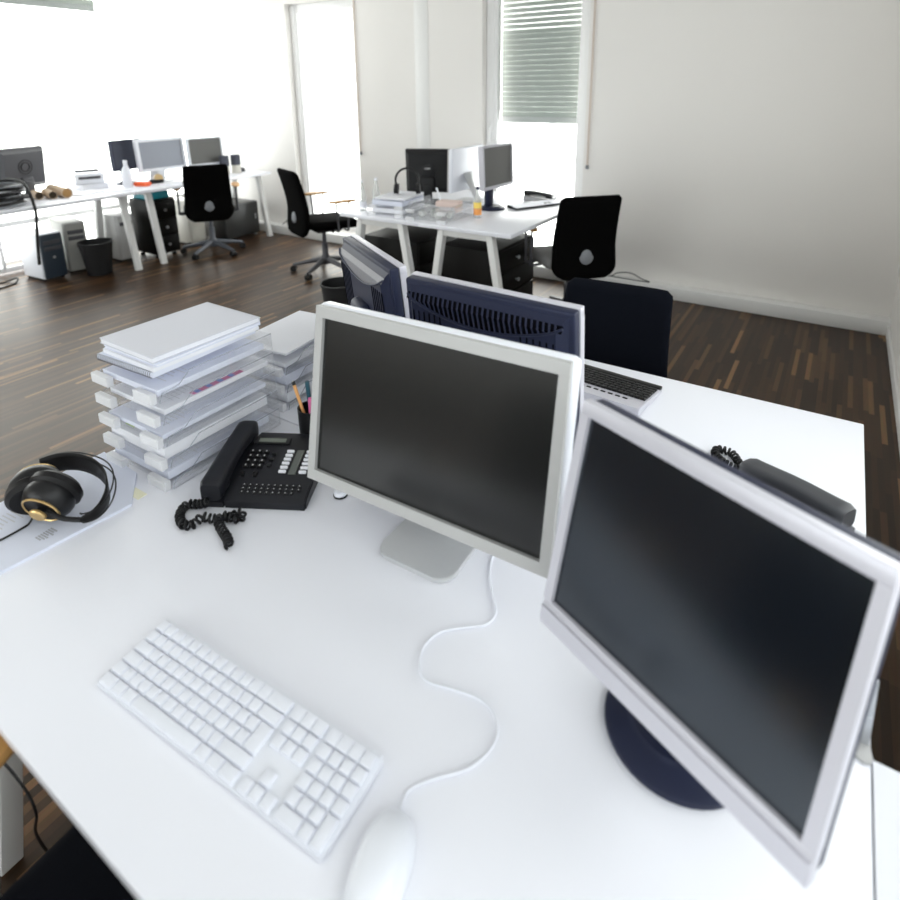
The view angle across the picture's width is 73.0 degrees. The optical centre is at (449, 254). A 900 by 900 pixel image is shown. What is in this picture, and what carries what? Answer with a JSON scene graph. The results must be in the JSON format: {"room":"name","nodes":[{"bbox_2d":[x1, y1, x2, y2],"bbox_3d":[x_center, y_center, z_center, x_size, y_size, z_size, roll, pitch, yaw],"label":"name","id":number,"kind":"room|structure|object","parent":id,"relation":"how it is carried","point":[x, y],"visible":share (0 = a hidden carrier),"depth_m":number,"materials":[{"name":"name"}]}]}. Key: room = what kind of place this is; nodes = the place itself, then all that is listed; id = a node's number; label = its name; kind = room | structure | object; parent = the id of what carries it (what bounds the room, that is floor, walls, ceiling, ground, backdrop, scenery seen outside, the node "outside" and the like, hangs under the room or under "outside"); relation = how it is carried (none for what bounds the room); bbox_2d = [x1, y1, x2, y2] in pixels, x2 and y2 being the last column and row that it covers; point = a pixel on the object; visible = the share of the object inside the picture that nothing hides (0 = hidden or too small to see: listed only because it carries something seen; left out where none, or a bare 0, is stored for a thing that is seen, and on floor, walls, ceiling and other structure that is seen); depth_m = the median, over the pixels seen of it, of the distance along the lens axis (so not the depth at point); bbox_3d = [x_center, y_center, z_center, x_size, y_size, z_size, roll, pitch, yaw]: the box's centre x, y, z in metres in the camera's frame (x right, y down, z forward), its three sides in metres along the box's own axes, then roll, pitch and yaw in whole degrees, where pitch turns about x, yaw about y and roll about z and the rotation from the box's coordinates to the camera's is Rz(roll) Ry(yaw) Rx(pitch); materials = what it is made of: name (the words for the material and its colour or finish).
{"room":"open-plan office","nodes":[
{"label":"open-plan office","id":0,"kind":"room"},
{"bbox_2d":[0,231,899,894],"bbox_3d":[-2.265,1.137,2.190,7.800,0.100,10.180,9,18,32],"label":"floor","id":1,"kind":"structure","parent":0,"point":[51,330],"depth_m":3.78,"materials":[{"name":"brown wood"}]},
{"bbox_2d":[17,228,67,280],"bbox_3d":[-3.622,0.003,5.413,0.352,0.420,0.200,8,17,28],"label":"computer tower","id":2,"kind":"object","parent":1,"relation":"on","point":[53,261],"visible":0.91,"depth_m":5.33,"materials":[{"name":"white plastic"}]},
{"bbox_2d":[0,735,135,899],"bbox_3d":[-0.499,0.995,0.683,0.637,0.929,0.659,8,17,28],"label":"office chair","id":3,"kind":"object","parent":1,"relation":"on","point":[71,868],"visible":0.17,"depth_m":0.89,"materials":[{"name":"black fabric"}]},
{"bbox_2d":[49,215,86,272],"bbox_3d":[-3.540,-0.095,5.672,0.432,0.470,0.180,13,20,41],"label":"computer tower","id":4,"kind":"object","parent":1,"relation":"on","point":[72,229],"visible":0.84,"depth_m":5.52,"materials":[{"name":"grey"}]},
{"bbox_2d":[0,188,142,270],"bbox_3d":[-3.575,-0.082,5.134,0.740,0.730,1.580,9,18,32],"label":"office desk","id":5,"kind":"object","parent":1,"relation":"on","point":[46,202],"visible":0.63,"depth_m":5.46,"materials":[{"name":"white laminate"}]},
{"bbox_2d":[0,178,40,264],"bbox_3d":[-3.608,-0.254,4.852,0.570,0.673,0.456,-9,18,-30],"label":"cable","id":6,"kind":"object","parent":5,"relation":"on","point":[11,196],"visible":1,"depth_m":4.81,"materials":[{"name":"grey plastic"}]},
{"bbox_2d":[0,145,45,197],"bbox_3d":[-3.668,-0.708,5.244,0.200,0.422,0.420,4,16,18],"label":"monitor","id":7,"kind":"object","parent":5,"relation":"on","point":[26,163],"visible":0.72,"depth_m":5.22,"materials":[{"name":"grey plastic"}]},
{"bbox_2d":[46,184,72,197],"bbox_3d":[-3.419,-0.554,5.311,0.393,0.084,0.084,12,20,39],"label":"cardboard tube","id":8,"kind":"object","parent":5,"relation":"on","point":[61,191],"visible":0.94,"depth_m":5.22,"materials":[{"name":"brown cardboard"}]},
{"bbox_2d":[66,182,108,190],"bbox_3d":[-3.407,-0.644,5.717,0.260,0.045,0.240,7,17,26],"label":"sheaf","id":9,"kind":"object","parent":5,"relation":"on","point":[73,186],"visible":0.71,"depth_m":5.64,"materials":[{"name":"white paper"}]},
{"bbox_2d":[72,169,104,184],"bbox_3d":[-3.397,-0.728,5.711,0.240,0.120,0.189,-11,19,-34],"label":"printer","id":10,"kind":"object","parent":9,"relation":"on","point":[88,176],"visible":1,"depth_m":5.66,"materials":[{"name":"white plastic"}]},
{"bbox_2d":[72,189,106,195],"bbox_3d":[-3.250,-0.552,5.440,0.210,0.010,0.300,4,16,15],"label":"sheaf","id":11,"kind":"object","parent":5,"relation":"on","point":[89,191],"visible":0.86,"depth_m":5.41,"materials":[{"name":"white paper"}]},
{"bbox_2d":[77,237,112,275],"bbox_3d":[-3.210,0.027,5.538,0.286,0.300,0.286,9,18,32],"label":"waste bin","id":12,"kind":"object","parent":1,"relation":"on","point":[96,253],"visible":1,"depth_m":5.46,"materials":[{"name":"black plastic"}]},
{"bbox_2d":[93,210,135,261],"bbox_3d":[-3.302,-0.184,6.010,0.432,0.460,0.170,9,18,32],"label":"computer tower","id":13,"kind":"object","parent":1,"relation":"on","point":[113,225],"visible":0.56,"depth_m":5.88,"materials":[{"name":"grey"}]},
{"bbox_2d":[129,197,180,257],"bbox_3d":[-2.959,-0.281,6.124,0.404,0.580,0.260,9,18,32],"label":"drawer pedestal","id":14,"kind":"object","parent":1,"relation":"on","point":[165,208],"visible":0.77,"depth_m":6.03,"materials":[{"name":"black paint"}]},
{"bbox_2d":[133,190,168,199],"bbox_3d":[-2.981,-0.596,6.050,0.265,0.068,0.225,9,18,32],"label":"storage box","id":15,"kind":"object","parent":14,"relation":"on","point":[159,194],"visible":0.41,"depth_m":5.99,"materials":[{"name":"teal plastic"}]},
{"bbox_2d":[107,168,272,263],"bbox_3d":[-2.717,-0.441,6.418,0.740,0.730,1.550,9,18,32],"label":"office desk","id":16,"kind":"object","parent":1,"relation":"on","point":[146,191],"visible":0.62,"depth_m":5.86,"materials":[{"name":"white laminate"}]},
{"bbox_2d":[107,138,139,184],"bbox_3d":[-3.175,-0.903,5.928,0.200,0.429,0.360,4,16,18],"label":"monitor","id":17,"kind":"object","parent":16,"relation":"on","point":[119,150],"visible":0.56,"depth_m":5.83,"materials":[{"name":"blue plastic"}]},
{"bbox_2d":[121,160,133,187],"bbox_3d":[-3.054,-0.760,5.739,0.090,0.250,0.090,9,18,32],"label":"bottle","id":18,"kind":"object","parent":16,"relation":"on","point":[127,179],"visible":1,"depth_m":5.71,"materials":[{"name":"white plastic"}]},
{"bbox_2d":[132,136,186,180],"bbox_3d":[-2.924,-0.960,6.133,0.190,0.425,0.522,9,18,32],"label":"monitor","id":19,"kind":"object","parent":16,"relation":"on","point":[154,156],"visible":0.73,"depth_m":6.09,"materials":[{"name":"white plastic"}]},
{"bbox_2d":[184,136,222,165],"bbox_3d":[-2.648,-1.051,6.503,0.172,0.402,0.400,11,19,36],"label":"monitor","id":20,"kind":"object","parent":16,"relation":"on","point":[201,150],"visible":0.69,"depth_m":6.43,"materials":[{"name":"white plastic"}]},
{"bbox_2d":[230,154,240,172],"bbox_3d":[-2.347,-0.992,6.659,0.100,0.200,0.100,-9,17,-28],"label":"speaker","id":21,"kind":"object","parent":16,"relation":"on","point":[235,158],"visible":1,"depth_m":6.62},
{"bbox_2d":[174,196,205,244],"bbox_3d":[-2.880,-0.364,6.616,0.439,0.480,0.180,9,18,32],"label":"computer tower","id":22,"kind":"object","parent":1,"relation":"on","point":[189,231],"visible":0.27,"depth_m":6.51,"materials":[{"name":"grey plastic"}]},
{"bbox_2d":[172,164,245,260],"bbox_3d":[-2.423,-0.466,6.115,0.637,0.929,0.659,-7,16,-22],"label":"office chair","id":23,"kind":"object","parent":1,"relation":"on","point":[206,188],"visible":0.94,"depth_m":5.85,"materials":[{"name":"black fabric"}]},
{"bbox_2d":[204,198,259,238],"bbox_3d":[-2.503,-0.404,6.921,0.442,0.390,0.460,9,18,32],"label":"base cabinet","id":24,"kind":"object","parent":1,"relation":"on","point":[245,221],"visible":0.66,"depth_m":6.80,"materials":[{"name":"grey"}]},
{"bbox_2d":[277,168,356,280],"bbox_3d":[-1.137,-0.305,5.439,0.659,0.949,0.637,-11,18,-34],"label":"office chair","id":25,"kind":"object","parent":1,"relation":"on","point":[299,220],"visible":0.89,"depth_m":5.27,"materials":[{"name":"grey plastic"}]},
{"bbox_2d":[320,277,347,304],"bbox_3d":[-0.776,0.341,4.295,0.266,0.300,0.266,9,18,32],"label":"waste bin","id":26,"kind":"object","parent":1,"relation":"on","point":[333,289],"visible":0.36,"depth_m":4.18,"materials":[{"name":"black plastic"}]},
{"bbox_2d":[365,225,457,275],"bbox_3d":[-0.258,0.077,4.788,0.544,0.540,0.620,9,18,32],"label":"drawer pedestal","id":27,"kind":"object","parent":1,"relation":"on","point":[422,240],"visible":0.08,"depth_m":4.50,"materials":[{"name":"black paint"}]},
{"bbox_2d":[340,189,510,276],"bbox_3d":[-0.142,-0.064,4.937,0.703,0.730,1.370,9,18,32],"label":"office desk","id":28,"kind":"object","parent":1,"relation":"on","point":[387,220],"visible":0.49,"depth_m":4.37,"materials":[{"name":"white laminate"}]},
{"bbox_2d":[367,202,429,218],"bbox_3d":[-0.369,-0.337,4.468,0.303,0.050,0.416,7,17,26],"label":"tray","id":29,"kind":"object","parent":28,"relation":"on","point":[368,213],"visible":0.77,"depth_m":4.29,"materials":[{"name":"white plastic"}]},
{"bbox_2d":[372,202,423,214],"bbox_3d":[-0.378,-0.346,4.479,0.256,0.034,0.301,8,17,27],"label":"paper stack","id":30,"kind":"object","parent":29,"relation":"in","point":[380,208],"visible":0.5,"depth_m":4.38,"materials":[{"name":"white paper"}]},
{"bbox_2d":[367,195,428,210],"bbox_3d":[-0.370,-0.390,4.453,0.303,0.050,0.416,7,17,26],"label":"tray","id":31,"kind":"object","parent":29,"relation":"on","point":[368,205],"visible":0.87,"depth_m":4.32,"materials":[{"name":"clear plastic"}]},
{"bbox_2d":[372,195,423,206],"bbox_3d":[-0.379,-0.400,4.464,0.256,0.034,0.301,8,17,27],"label":"paper stack","id":32,"kind":"object","parent":31,"relation":"in","point":[418,198],"visible":0.5,"depth_m":4.35,"materials":[{"name":"white paper"}]},
{"bbox_2d":[375,191,423,200],"bbox_3d":[-0.367,-0.430,4.448,0.240,0.014,0.310,6,17,23],"label":"bundle","id":33,"kind":"object","parent":32,"relation":"on","point":[403,195],"visible":0.86,"depth_m":4.40,"materials":[{"name":"white paper"}]},
{"bbox_2d":[394,167,420,193],"bbox_3d":[-0.313,-0.537,4.431,0.195,0.196,0.076,1,15,4],"label":"headphones","id":34,"kind":"object","parent":33,"relation":"on","point":[396,186],"visible":1,"depth_m":4.42,"materials":[{"name":"black plastic"}]},
{"bbox_2d":[405,148,447,204],"bbox_3d":[-0.177,-0.612,4.772,0.372,0.416,0.182,2,16,11],"label":"monitor","id":35,"kind":"object","parent":28,"relation":"on","point":[430,165],"visible":0.72,"depth_m":4.77,"materials":[{"name":"black plastic"}]},
{"bbox_2d":[447,144,483,202],"bbox_3d":[0.159,-0.637,4.828,0.190,0.428,0.482,9,18,32],"label":"monitor","id":36,"kind":"object","parent":28,"relation":"on","point":[462,167],"visible":0.77,"depth_m":4.77,"materials":[{"name":"white plastic"}]},
{"bbox_2d":[0,410,873,899],"bbox_3d":[-0.216,0.968,1.154,1.590,0.730,0.798,9,18,32],"label":"office desk","id":37,"kind":"object","parent":1,"relation":"on","point":[308,602],"visible":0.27,"depth_m":0.88,"materials":[{"name":"white laminate"}]},
{"bbox_2d":[4,763,47,851],"bbox_3d":[-0.754,0.953,1.287,0.362,0.702,0.365,9,18,32],"label":"power cable","id":38,"kind":"object","parent":37,"relation":"hanging from","point":[6,765],"visible":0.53,"depth_m":1.04,"materials":[{"name":"black rubber"}]},
{"bbox_2d":[0,452,136,574],"bbox_3d":[-0.851,0.550,1.308,0.249,0.007,0.348,9,18,32],"label":"sheaf","id":39,"kind":"object","parent":37,"relation":"on","point":[38,537],"visible":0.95,"depth_m":1.27,"materials":[{"name":"white paper"}]},
{"bbox_2d":[0,451,116,540],"bbox_3d":[-0.837,0.493,1.294,0.236,0.122,0.203,-5,16,-14],"label":"headphones","id":40,"kind":"object","parent":39,"relation":"on","point":[41,492],"visible":1,"depth_m":1.24,"materials":[{"name":"black plastic"}]},
{"bbox_2d":[7,464,58,488],"bbox_3d":[-0.884,0.494,1.297,0.082,0.099,0.094,9,18,32],"label":"ear cup","id":41,"kind":"object","parent":40,"relation":"on","point":[25,476],"depth_m":1.26,"materials":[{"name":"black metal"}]},
{"bbox_2d":[21,480,75,520],"bbox_3d":[-0.828,0.504,1.248,0.097,0.098,0.078,9,18,32],"label":"ear cup","id":42,"kind":"object","parent":40,"relation":"on","point":[47,500],"depth_m":1.23,"materials":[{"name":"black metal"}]},
{"bbox_2d":[106,409,277,491],"bbox_3d":[-0.648,0.459,1.557,0.241,0.050,0.340,9,18,31],"label":"tray","id":43,"kind":"object","parent":37,"relation":"on","point":[156,480],"visible":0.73,"depth_m":1.39,"materials":[{"name":"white plastic"}]},
{"bbox_2d":[103,393,270,471],"bbox_3d":[-0.649,0.407,1.543,0.241,0.050,0.340,9,18,31],"label":"tray","id":44,"kind":"object","parent":43,"relation":"on","point":[154,460],"visible":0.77,"depth_m":1.38,"materials":[{"name":"clear plastic"}]},
{"bbox_2d":[98,371,273,449],"bbox_3d":[-0.653,0.355,1.531,0.241,0.050,0.340,9,18,31],"label":"tray","id":45,"kind":"object","parent":44,"relation":"on","point":[148,438],"visible":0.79,"depth_m":1.37,"materials":[{"name":"clear plastic"}]},
{"bbox_2d":[95,352,272,428],"bbox_3d":[-0.653,0.304,1.516,0.241,0.050,0.340,9,18,31],"label":"tray","id":46,"kind":"object","parent":45,"relation":"on","point":[150,419],"visible":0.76,"depth_m":1.35,"materials":[{"name":"clear plastic"}]},
{"bbox_2d":[91,335,267,405],"bbox_3d":[-0.654,0.252,1.503,0.241,0.050,0.340,9,18,31],"label":"tray","id":47,"kind":"object","parent":46,"relation":"on","point":[144,396],"visible":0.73,"depth_m":1.34,"materials":[{"name":"clear plastic"}]},
{"bbox_2d":[97,331,255,377],"bbox_3d":[-0.654,0.215,1.467,0.205,0.016,0.290,8,17,29],"label":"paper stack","id":48,"kind":"object","parent":47,"relation":"on","point":[101,356],"visible":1,"depth_m":1.36,"materials":[{"name":"white paper"}]},
{"bbox_2d":[103,326,258,372],"bbox_3d":[-0.641,0.203,1.466,0.200,0.009,0.283,9,18,32],"label":"bundle","id":49,"kind":"object","parent":48,"relation":"on","point":[146,366],"visible":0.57,"depth_m":1.37,"materials":[{"name":"white paper"}]},
{"bbox_2d":[104,322,259,366],"bbox_3d":[-0.640,0.194,1.470,0.203,0.007,0.284,9,18,31],"label":"magazine","id":50,"kind":"object","parent":49,"relation":"on","point":[195,349],"visible":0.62,"depth_m":1.38,"materials":[{"name":"white paper"}]},
{"bbox_2d":[100,302,260,363],"bbox_3d":[-0.642,0.180,1.478,0.212,0.014,0.304,9,18,32],"label":"paper stack","id":51,"kind":"object","parent":50,"relation":"on","point":[162,338],"visible":1,"depth_m":1.44,"materials":[{"name":"white paper"}]},
{"bbox_2d":[103,338,263,396],"bbox_3d":[-0.649,0.256,1.499,0.216,0.015,0.300,9,18,32],"label":"paper stack","id":52,"kind":"object","parent":47,"relation":"in","point":[160,384],"visible":0.46,"depth_m":1.42,"materials":[{"name":"white paper"}]},
{"bbox_2d":[110,355,267,414],"bbox_3d":[-0.648,0.305,1.528,0.216,0.013,0.300,9,18,32],"label":"paper stack","id":53,"kind":"object","parent":46,"relation":"in","point":[172,400],"visible":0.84,"depth_m":1.46,"materials":[{"name":"white paper"}]},
{"bbox_2d":[109,376,265,438],"bbox_3d":[-0.653,0.361,1.529,0.216,0.011,0.300,9,18,32],"label":"paper stack","id":54,"kind":"object","parent":45,"relation":"in","point":[189,414],"visible":0.63,"depth_m":1.47,"materials":[{"name":"white paper"}]},
{"bbox_2d":[112,391,266,458],"bbox_3d":[-0.654,0.403,1.544,0.216,0.029,0.300,9,18,32],"label":"paper stack","id":55,"kind":"object","parent":44,"relation":"in","point":[185,438],"visible":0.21,"depth_m":1.46,"materials":[{"name":"white paper"}]},
{"bbox_2d":[115,410,268,479],"bbox_3d":[-0.654,0.458,1.561,0.216,0.021,0.300,9,18,32],"label":"paper stack","id":56,"kind":"object","parent":43,"relation":"in","point":[186,459],"visible":0.33,"depth_m":1.47,"materials":[{"name":"white paper"}]},
{"bbox_2d":[97,618,382,861],"bbox_3d":[-0.312,0.656,0.863,0.448,0.020,0.122,8,17,29],"label":"keyboard","id":57,"kind":"object","parent":37,"relation":"on","point":[304,774],"visible":1,"depth_m":0.83,"materials":[{"name":"white plastic"}]},
{"bbox_2d":[174,420,317,550],"bbox_3d":[-0.441,0.496,1.348,0.272,0.085,0.351,1,15,4],"label":"desk telephone","id":58,"kind":"object","parent":37,"relation":"on","point":[250,470],"visible":0.98,"depth_m":1.35,"materials":[{"name":"black plastic"}]},
{"bbox_2d":[297,401,310,433],"bbox_3d":[-0.348,0.432,1.545,0.072,0.100,0.072,9,18,32],"label":"pen cup","id":59,"kind":"object","parent":37,"relation":"on","point":[303,418],"visible":0.23,"depth_m":1.51,"materials":[{"name":"black plastic"}]},
{"bbox_2d":[343,556,498,899],"bbox_3d":[0.027,0.623,0.953,0.151,0.035,0.697,5,16,18],"label":"computer mouse","id":60,"kind":"object","parent":37,"relation":"on","point":[381,867],"visible":0.93,"depth_m":0.69,"materials":[{"name":"white plastic"}]},
{"bbox_2d":[307,301,581,582],"bbox_3d":[-0.030,0.352,1.155,0.547,0.454,0.190,9,18,30],"label":"monitor","id":61,"kind":"object","parent":37,"relation":"on","point":[464,437],"visible":0.93,"depth_m":1.09,"materials":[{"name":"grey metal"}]},
{"bbox_2d":[540,399,899,888],"bbox_3d":[0.326,0.456,0.780,0.203,0.444,0.388,-11,18,-33],"label":"monitor","id":62,"kind":"object","parent":37,"relation":"on","point":[737,632],"visible":1,"depth_m":0.69,"materials":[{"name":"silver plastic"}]},
{"bbox_2d":[855,680,878,764],"bbox_3d":[0.548,0.618,0.810,0.040,0.113,0.036,6,17,23],"label":"metal stand","id":63,"kind":"object","parent":37,"relation":"on","point":[863,753],"visible":0.56,"depth_m":0.81,"materials":[{"name":"silver metal"}]},
{"bbox_2d":[442,233,533,294],"bbox_3d":[0.297,0.161,4.440,0.464,0.550,0.600,9,18,32],"label":"drawer pedestal","id":64,"kind":"object","parent":1,"relation":"on","point":[464,259],"visible":0.34,"depth_m":4.22,"materials":[{"name":"black paint"}]},
{"bbox_2d":[418,193,562,288],"bbox_3d":[0.452,0.031,4.566,0.703,0.730,1.370,9,18,32],"label":"office desk","id":65,"kind":"object","parent":1,"relation":"on","point":[508,223],"visible":0.48,"depth_m":4.08,"materials":[{"name":"white laminate"}]},
{"bbox_2d":[406,204,468,224],"bbox_3d":[-0.075,-0.281,4.249,0.323,0.050,0.376,8,18,29],"label":"tray","id":66,"kind":"object","parent":65,"relation":"on","point":[407,217],"visible":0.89,"depth_m":4.14,"materials":[{"name":"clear plastic"}]},
{"bbox_2d":[405,198,450,216],"bbox_3d":[-0.075,-0.334,4.235,0.323,0.050,0.376,8,18,29],"label":"tray","id":67,"kind":"object","parent":66,"relation":"on","point":[407,210],"visible":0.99,"depth_m":4.13,"materials":[{"name":"clear plastic"}]},
{"bbox_2d":[435,199,462,207],"bbox_3d":[-0.007,-0.360,4.301,0.170,0.036,0.100,5,16,21],"label":"box","id":68,"kind":"object","parent":67,"relation":"on","point":[443,202],"visible":1,"depth_m":4.27,"materials":[{"name":"brown"}]},
{"bbox_2d":[478,142,513,210],"bbox_3d":[0.310,-0.572,4.487,0.200,0.479,0.410,10,19,35],"label":"monitor","id":69,"kind":"object","parent":65,"relation":"on","point":[495,162],"visible":0.98,"depth_m":4.44,"materials":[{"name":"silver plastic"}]},
{"bbox_2d":[507,199,559,209],"bbox_3d":[0.644,-0.379,4.614,0.428,0.026,0.125,-9,17,-28],"label":"keyboard","id":70,"kind":"object","parent":65,"relation":"on","point":[542,203],"visible":0.98,"depth_m":4.58,"materials":[{"name":"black plastic"}]},
{"bbox_2d":[523,190,556,200],"bbox_3d":[0.735,-0.489,4.917,0.229,0.084,0.231,6,16,22],"label":"desk telephone","id":71,"kind":"object","parent":65,"relation":"on","point":[529,195],"visible":0.99,"depth_m":4.83,"materials":[{"name":"grey plastic"}]},
{"bbox_2d":[257,359,865,535],"bbox_3d":[0.218,0.786,1.804,1.590,0.730,0.798,9,18,32],"label":"office desk","id":72,"kind":"object","parent":1,"relation":"on","point":[826,452],"visible":0.2,"depth_m":1.59,"materials":[{"name":"white laminate"}]},
{"bbox_2d":[266,380,310,411],"bbox_3d":[-0.478,0.369,1.879,0.218,0.050,0.326,8,17,28],"label":"tray","id":73,"kind":"object","parent":72,"relation":"on","point":[274,404],"visible":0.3,"depth_m":1.71,"materials":[{"name":"clear plastic"}]},
{"bbox_2d":[246,362,311,394],"bbox_3d":[-0.478,0.318,1.865,0.218,0.050,0.326,8,17,28],"label":"tray","id":74,"kind":"object","parent":73,"relation":"on","point":[270,386],"visible":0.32,"depth_m":1.70,"materials":[{"name":"clear plastic"}]},
{"bbox_2d":[250,353,313,384],"bbox_3d":[-0.474,0.311,1.871,0.200,0.031,0.285,9,18,32],"label":"paper stack","id":75,"kind":"object","parent":74,"relation":"in","point":[300,368],"visible":0.08,"depth_m":1.76,"materials":[{"name":"white paper"}]},
{"bbox_2d":[262,344,312,377],"bbox_3d":[-0.479,0.266,1.850,0.218,0.050,0.326,8,17,28],"label":"tray","id":76,"kind":"object","parent":74,"relation":"on","point":[278,371],"visible":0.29,"depth_m":1.68,"materials":[{"name":"clear plastic"}]},
{"bbox_2d":[250,341,313,367],"bbox_3d":[-0.474,0.269,1.859,0.200,0.013,0.285,9,18,32],"label":"paper stack","id":77,"kind":"object","parent":76,"relation":"in","point":[275,359],"visible":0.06,"depth_m":1.75,"materials":[{"name":"white paper"}]},
{"bbox_2d":[245,310,315,355],"bbox_3d":[-0.476,0.234,1.847,0.195,0.006,0.285,7,17,26],"label":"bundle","id":78,"kind":"object","parent":77,"relation":"on","point":[286,335],"visible":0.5,"depth_m":1.82,"materials":[{"name":"white paper"}]},
{"bbox_2d":[248,371,312,401],"bbox_3d":[-0.473,0.363,1.885,0.200,0.031,0.285,9,18,32],"label":"paper stack","id":79,"kind":"object","parent":73,"relation":"in","point":[289,395],"visible":0.06,"depth_m":1.77,"materials":[{"name":"white paper"}]},
{"bbox_2d":[339,234,409,318],"bbox_3d":[-0.228,0.209,1.680,0.200,0.458,0.386,-8,17,-26],"label":"monitor","id":80,"kind":"object","parent":72,"relation":"on","point":[374,280],"visible":0.44,"depth_m":1.57,"materials":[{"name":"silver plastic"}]},
{"bbox_2d":[340,247,384,312],"bbox_3d":[-0.240,0.115,1.651,0.307,0.199,0.191,9,18,32],"label":"vent","id":81,"kind":"object","parent":80,"relation":"attached to","point":[364,280],"depth_m":1.62,"materials":[{"name":"black"}]},
{"bbox_2d":[406,271,584,452],"bbox_3d":[0.069,0.300,1.328,0.420,0.461,0.200,10,19,34],"label":"monitor","id":82,"kind":"object","parent":72,"relation":"on","point":[537,321],"visible":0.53,"depth_m":1.25,"materials":[{"name":"blue plastic"}]},
{"bbox_2d":[406,291,562,350],"bbox_3d":[0.062,0.206,1.294,0.382,0.200,0.042,9,18,32],"label":"vent","id":83,"kind":"object","parent":82,"relation":"attached to","point":[442,308],"depth_m":1.26,"materials":[{"name":"black"}]},
{"bbox_2d":[584,364,661,416],"bbox_3d":[0.416,0.380,1.835,0.390,0.028,0.192,11,19,37],"label":"keyboard","id":84,"kind":"object","parent":72,"relation":"on","point":[633,395],"visible":0.48,"depth_m":1.76,"materials":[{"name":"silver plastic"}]},
{"bbox_2d":[711,445,855,529],"bbox_3d":[0.632,0.500,1.293,0.275,0.085,0.346,-8,17,-26],"label":"desk telephone","id":85,"kind":"object","parent":72,"relation":"on","point":[844,512],"visible":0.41,"depth_m":1.25,"materials":[{"name":"black plastic"}]},
{"bbox_2d":[524,195,621,300],"bbox_3d":[0.830,0.011,4.226,0.637,0.939,0.659,-4,16,-13],"label":"office chair","id":86,"kind":"object","parent":1,"relation":"on","point":[583,245],"visible":0.72,"depth_m":3.94,"materials":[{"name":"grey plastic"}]},
{"bbox_2d":[564,278,672,377],"bbox_3d":[0.525,0.598,2.264,0.637,0.844,0.659,8,17,28],"label":"office chair","id":87,"kind":"object","parent":1,"relation":"on","point":[627,326],"visible":0.16,"depth_m":2.36,"materials":[{"name":"black fabric"}]},
{"bbox_2d":[871,760,899,899],"bbox_3d":[0.414,1.154,0.447,0.259,0.730,0.969,9,18,32],"label":"base cabinet","id":88,"kind":"object","parent":1,"relation":"on","point":[873,761],"visible":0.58,"depth_m":0.75,"materials":[{"name":"white laminate"}]},
{"bbox_2d":[873,763,899,899],"bbox_3d":[0.549,0.736,0.583,0.230,0.002,0.406,9,18,32],"label":"sheaf","id":89,"kind":"object","parent":88,"relation":"on","point":[886,783],"visible":1,"depth_m":0.73,"materials":[{"name":"white paper"}]},
{"bbox_2d":[200,0,899,316],"bbox_3d":[0.228,-1.309,5.558,7.200,2.800,0.280,9,18,32],"label":"wall","id":90,"kind":"structure","parent":0,"point":[748,147],"depth_m":4.48,"materials":[{"name":"white paint"}]},
{"bbox_2d":[289,0,361,231],"bbox_3d":[-1.265,-1.426,6.490,0.930,2.365,0.085,9,18,32],"label":"window","id":91,"kind":"structure","parent":90,"relation":"in","point":[297,10],"depth_m":6.55,"materials":[{"name":"white"}]},
{"bbox_2d":[353,0,361,154],"bbox_3d":[-0.922,-1.869,5.983,0.026,1.762,0.018,9,18,32],"label":"strap","id":92,"kind":"object","parent":90,"relation":"attached to","point":[360,152],"visible":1,"depth_m":6.02,"materials":[{"name":"beige"}]},
{"bbox_2d":[413,0,429,148],"bbox_3d":[-0.257,-1.391,5.684,0.150,2.700,0.004,9,18,32],"label":"trim","id":93,"kind":"structure","parent":90,"relation":"attached to","point":[420,6],"depth_m":5.61,"materials":[{"name":"white paint"}]},
{"bbox_2d":[486,0,590,196],"bbox_3d":[0.736,-1.101,5.221,0.946,2.365,0.120,9,18,32],"label":"window","id":94,"kind":"structure","parent":90,"relation":"in","point":[494,7],"depth_m":5.18,"materials":[{"name":"white"}]},
{"bbox_2d":[501,0,581,123],"bbox_3d":[0.796,-1.717,5.160,0.800,1.187,0.015,9,18,32],"label":"roller shutter","id":95,"kind":"object","parent":94,"relation":"attached to","point":[548,109],"visible":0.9,"depth_m":5.19,"materials":[{"name":"grey plastic"}]},
{"bbox_2d":[259,220,890,335],"bbox_3d":[0.136,0.037,5.755,6.600,0.100,0.110,9,18,32],"label":"baseboard","id":96,"kind":"structure","parent":90,"relation":"attached to","point":[868,323],"depth_m":4.44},
{"bbox_2d":[585,0,595,168],"bbox_3d":[1.107,-1.544,4.717,0.026,1.762,0.018,9,18,32],"label":"strap","id":97,"kind":"object","parent":90,"relation":"attached to","point":[586,165],"visible":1,"depth_m":4.77,"materials":[{"name":"beige"}]},
{"bbox_2d":[890,276,899,392],"bbox_3d":[0.596,0.197,0.015,0.240,2.800,8.980,9,18,32],"label":"wall","id":98,"kind":"structure","parent":0,"point":[895,314],"depth_m":3.68,"materials":[{"name":"white paint"}]},
{"bbox_2d":[886,327,899,453],"bbox_3d":[2.151,0.808,2.906,0.016,0.070,2.670,9,18,32],"label":"baseboard","id":99,"kind":"structure","parent":98,"relation":"attached to","point":[893,373],"depth_m":3.28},
{"bbox_3d":[-5.179,-0.726,3.619,0.300,2.800,8.980,9,18,32],"label":"wall","id":100,"kind":"structure","parent":0,"visible":0},
{"bbox_2d":[0,0,183,273],"bbox_3d":[-4.264,-1.026,4.951,0.060,2.625,5.665,9,18,32],"label":"window","id":101,"kind":"structure","parent":100,"relation":"in","point":[4,269],"depth_m":5.84,"materials":[{"name":"white"}]},
{"bbox_2d":[0,0,94,11],"bbox_3d":[-4.483,-2.115,4.507,0.015,0.273,3.600,9,18,32],"label":"roller shutter","id":102,"kind":"object","parent":101,"relation":"attached to","point":[80,5],"visible":1,"depth_m":5.73,"materials":[{"name":"grey"}]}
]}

